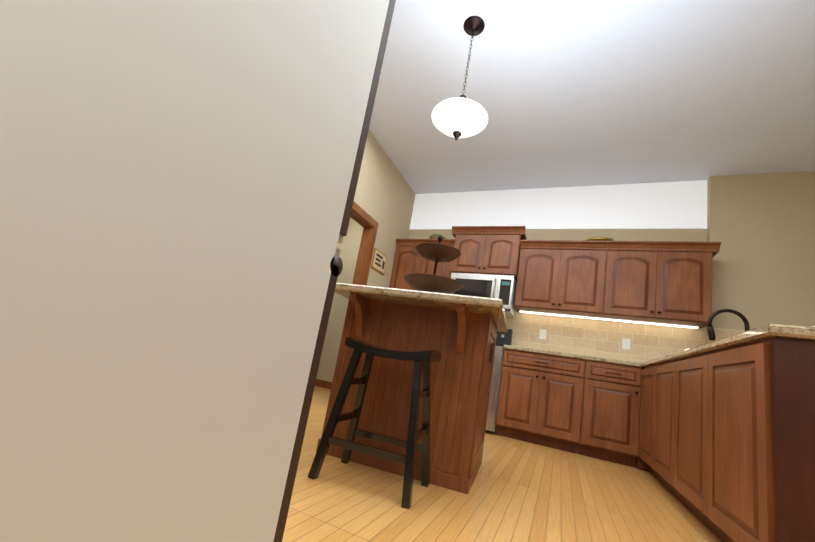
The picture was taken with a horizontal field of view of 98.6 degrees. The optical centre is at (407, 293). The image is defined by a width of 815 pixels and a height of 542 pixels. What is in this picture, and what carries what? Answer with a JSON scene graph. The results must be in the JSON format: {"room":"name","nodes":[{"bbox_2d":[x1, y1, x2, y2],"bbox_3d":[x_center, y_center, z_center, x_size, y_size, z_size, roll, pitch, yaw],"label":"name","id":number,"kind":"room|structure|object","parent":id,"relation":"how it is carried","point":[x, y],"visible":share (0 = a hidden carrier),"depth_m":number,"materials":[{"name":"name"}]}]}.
{"room":"kitchen","nodes":[
{"label":"kitchen","id":0,"kind":"room"},
{"bbox_2d":[282,386,721,541],"bbox_3d":[0.126,1.016,1.887,7.300,0.060,5.300,5,-12,25],"label":"floor","id":1,"kind":"structure","parent":0,"point":[522,491],"depth_m":1.66,"materials":[{"name":"beige wood"}]},
{"bbox_2d":[0,0,395,541],"bbox_3d":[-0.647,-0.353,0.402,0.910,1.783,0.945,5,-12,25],"label":"door","id":2,"kind":"structure","parent":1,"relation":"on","point":[178,182],"depth_m":0.31,"materials":[{"name":"beige metal"}]},
{"bbox_2d":[308,337,441,508],"bbox_3d":[-0.117,0.575,1.718,0.484,0.659,0.354,6,-11,19],"label":"stool","id":3,"kind":"object","parent":1,"relation":"on","point":[421,360],"visible":1,"depth_m":1.67,"materials":[{"name":"black paint"}]},
{"bbox_2d":[316,283,507,493],"bbox_3d":[0.057,0.539,2.157,0.960,0.940,0.950,6,-11,19],"label":"kitchen island","id":4,"kind":"object","parent":1,"relation":"on","point":[458,333],"visible":0.88,"depth_m":1.91,"materials":[{"name":"brown wood"}]},
{"bbox_2d":[403,234,463,293],"bbox_3d":[0.182,-0.157,2.310,0.400,0.505,0.400,5,-12,25],"label":"tiered stand","id":5,"kind":"object","parent":4,"relation":"on","point":[436,253],"visible":0.77,"depth_m":2.21,"materials":[{"name":"brown wood"}]},
{"bbox_2d":[485,328,512,433],"bbox_3d":[0.723,0.892,4.049,0.757,1.180,0.702,5,-12,25],"label":"range","id":6,"kind":"object","parent":1,"relation":"on","point":[503,339],"visible":0.12,"depth_m":3.66,"materials":[{"name":"silver metal"}]},
{"bbox_2d":[495,348,574,450],"bbox_3d":[1.451,1.108,3.722,0.852,0.880,0.630,5,-12,25],"label":"base cabinet","id":7,"kind":"object","parent":1,"relation":"on","point":[536,389],"depth_m":3.48,"materials":[{"name":"brown wood"}]},
{"bbox_2d":[504,345,630,363],"bbox_3d":[1.985,0.703,3.590,1.869,0.031,0.629,5,-12,25],"label":"countertop","id":8,"kind":"structure","parent":7,"relation":"on","point":[505,346],"depth_m":3.46,"materials":[{"name":"beige stone"}]},
{"bbox_2d":[567,356,634,464],"bbox_3d":[1.938,1.143,3.472,0.537,0.880,0.681,5,-12,25],"label":"base cabinet","id":9,"kind":"object","parent":1,"relation":"on","point":[601,402],"depth_m":3.24,"materials":[{"name":"brown wood"}]},
{"bbox_2d":[627,364,662,476],"bbox_3d":[2.225,1.081,2.893,0.601,0.880,0.335,5,-12,25],"label":"base cabinet","id":10,"kind":"object","parent":1,"relation":"on","point":[644,378],"depth_m":3.00,"materials":[{"name":"brown wood"}]},
{"bbox_2d":[655,396,666,488],"bbox_3d":[2.019,1.076,2.381,0.389,0.630,0.740,5,-12,25],"label":"base cabinet","id":11,"kind":"object","parent":1,"relation":"on","point":[660,401],"depth_m":2.44,"materials":[{"name":"brown wood"}]},
{"bbox_2d":[667,348,698,518],"bbox_3d":[1.782,0.796,1.802,0.539,0.880,0.665,5,-12,25],"label":"base cabinet","id":12,"kind":"object","parent":1,"relation":"on","point":[683,402],"depth_m":2.01,"materials":[{"name":"brown wood"}]},
{"bbox_2d":[699,332,814,541],"bbox_3d":[1.579,0.671,1.332,0.544,0.880,0.638,5,-12,25],"label":"base cabinet","id":13,"kind":"object","parent":1,"relation":"on","point":[716,438],"depth_m":1.26,"materials":[{"name":"brown wood"}]},
{"bbox_2d":[643,324,814,367],"bbox_3d":[1.957,0.405,2.087,0.580,0.040,2.210,5,-12,25],"label":"countertop","id":14,"kind":"structure","parent":13,"relation":"on","point":[771,329],"depth_m":1.24,"materials":[{"name":"beige stone"}]},
{"bbox_2d":[707,309,749,340],"bbox_3d":[2.315,0.310,2.509,0.256,0.417,0.264,5,-12,25],"label":"faucet","id":15,"kind":"object","parent":14,"relation":"on","point":[711,334],"visible":0.46,"depth_m":2.55,"materials":[{"name":"brown metal"}]},
{"bbox_2d":[316,130,814,381],"bbox_3d":[0.414,-0.705,2.243,7.170,3.500,5.180,5,-12,25],"label":"wall","id":16,"kind":"structure","parent":0,"point":[760,228],"depth_m":3.98,"materials":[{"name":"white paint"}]},
{"bbox_2d":[315,379,331,388],"bbox_3d":[-1.125,1.344,5.135,1.418,0.100,0.013,5,-12,25],"label":"baseboard","id":17,"kind":"structure","parent":16,"relation":"attached to","point":[323,384],"depth_m":5.17,"materials":[{"name":"brown wood"}]},
{"bbox_2d":[350,202,378,285],"bbox_3d":[-0.801,0.054,3.737,0.140,2.185,1.015,5,-12,25],"label":"door frame","id":18,"kind":"structure","parent":16,"relation":"attached to","point":[367,222],"depth_m":4.09,"materials":[{"name":"brown wood"}]},
{"bbox_2d":[371,248,386,274],"bbox_3d":[-0.357,-0.412,4.479,0.015,0.250,0.340,5,-12,25],"label":"sign","id":19,"kind":"object","parent":16,"relation":"attached to","point":[379,261],"visible":1,"depth_m":4.45,"materials":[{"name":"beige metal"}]},
{"bbox_2d":[389,239,452,290],"bbox_3d":[0.243,-0.297,4.788,0.856,0.801,0.339,5,-12,25],"label":"upper cabinet","id":20,"kind":"object","parent":16,"relation":"attached to","point":[407,260],"depth_m":4.71,"materials":[{"name":"brown wood"}]},
{"bbox_2d":[429,233,445,238],"bbox_3d":[0.411,-0.747,4.839,0.230,0.143,0.227,5,-12,25],"label":"decorative basket","id":21,"kind":"object","parent":20,"relation":"on","point":[434,236],"visible":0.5,"depth_m":4.76,"materials":[{"name":"brown"}]},
{"bbox_2d":[449,226,524,280],"bbox_3d":[1.021,-0.484,4.453,0.797,0.596,0.419,5,-12,25],"label":"upper cabinet","id":22,"kind":"object","parent":16,"relation":"attached to","point":[490,250],"depth_m":4.25,"materials":[{"name":"brown wood"}]},
{"bbox_2d":[451,273,516,316],"bbox_3d":[0.929,0.008,4.341,0.757,0.420,0.441,5,-12,25],"label":"microwave","id":23,"kind":"object","parent":22,"relation":"attached to","point":[502,288],"visible":0.67,"depth_m":4.16,"materials":[{"name":"silver metal"}]},
{"bbox_2d":[514,238,616,320],"bbox_3d":[1.803,-0.169,4.072,0.975,0.801,0.339,5,-12,25],"label":"upper cabinet","id":24,"kind":"object","parent":16,"relation":"attached to","point":[566,278],"depth_m":3.91,"materials":[{"name":"brown wood"}]},
{"bbox_2d":[506,309,744,362],"bbox_3d":[1.736,0.325,3.803,4.480,0.678,0.636,5,-12,25],"label":"tile backsplash","id":25,"kind":"structure","parent":16,"relation":"attached to","point":[592,337],"depth_m":3.91,"materials":[{"name":"beige tile"}]},
{"bbox_2d":[539,329,546,338],"bbox_3d":[1.609,0.479,4.163,0.075,0.115,0.007,5,-12,25],"label":"electrical outlet","id":26,"kind":"object","parent":25,"relation":"attached to","point":[542,335],"depth_m":4.16,"materials":[{"name":"white plastic"}]},
{"bbox_2d":[622,338,630,348],"bbox_3d":[2.380,0.542,3.810,0.075,0.115,0.007,5,-12,25],"label":"electrical outlet","id":27,"kind":"object","parent":25,"relation":"attached to","point":[625,342],"depth_m":3.81,"materials":[{"name":"white plastic"}]},
{"bbox_2d":[609,242,716,328],"bbox_3d":[2.563,-0.107,3.724,0.978,0.801,0.339,5,-12,25],"label":"upper cabinet","id":28,"kind":"object","parent":16,"relation":"attached to","point":[665,283],"depth_m":3.53,"materials":[{"name":"brown wood"}]},
{"bbox_2d":[585,237,614,240],"bbox_3d":[2.192,-0.572,4.014,0.340,0.085,0.340,5,-12,25],"label":"decorative tray","id":29,"kind":"object","parent":28,"relation":"on","point":[599,239],"visible":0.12,"depth_m":3.88,"materials":[{"name":"gold metal"}]},
{"bbox_2d":[369,0,814,193],"bbox_3d":[0.653,-2.084,2.483,7.300,0.206,5.300,5,-12,25],"label":"ceiling","id":30,"kind":"structure","parent":0,"point":[570,93],"depth_m":3.01,"materials":[{"name":"white paint"}]},
{"bbox_2d":[432,16,487,140],"bbox_3d":[0.422,-1.551,2.554,0.400,0.977,0.400,5,-12,25],"label":"pendant light","id":31,"kind":"object","parent":30,"relation":"hanging from","point":[461,116],"visible":1,"depth_m":2.43,"materials":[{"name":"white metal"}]}
]}

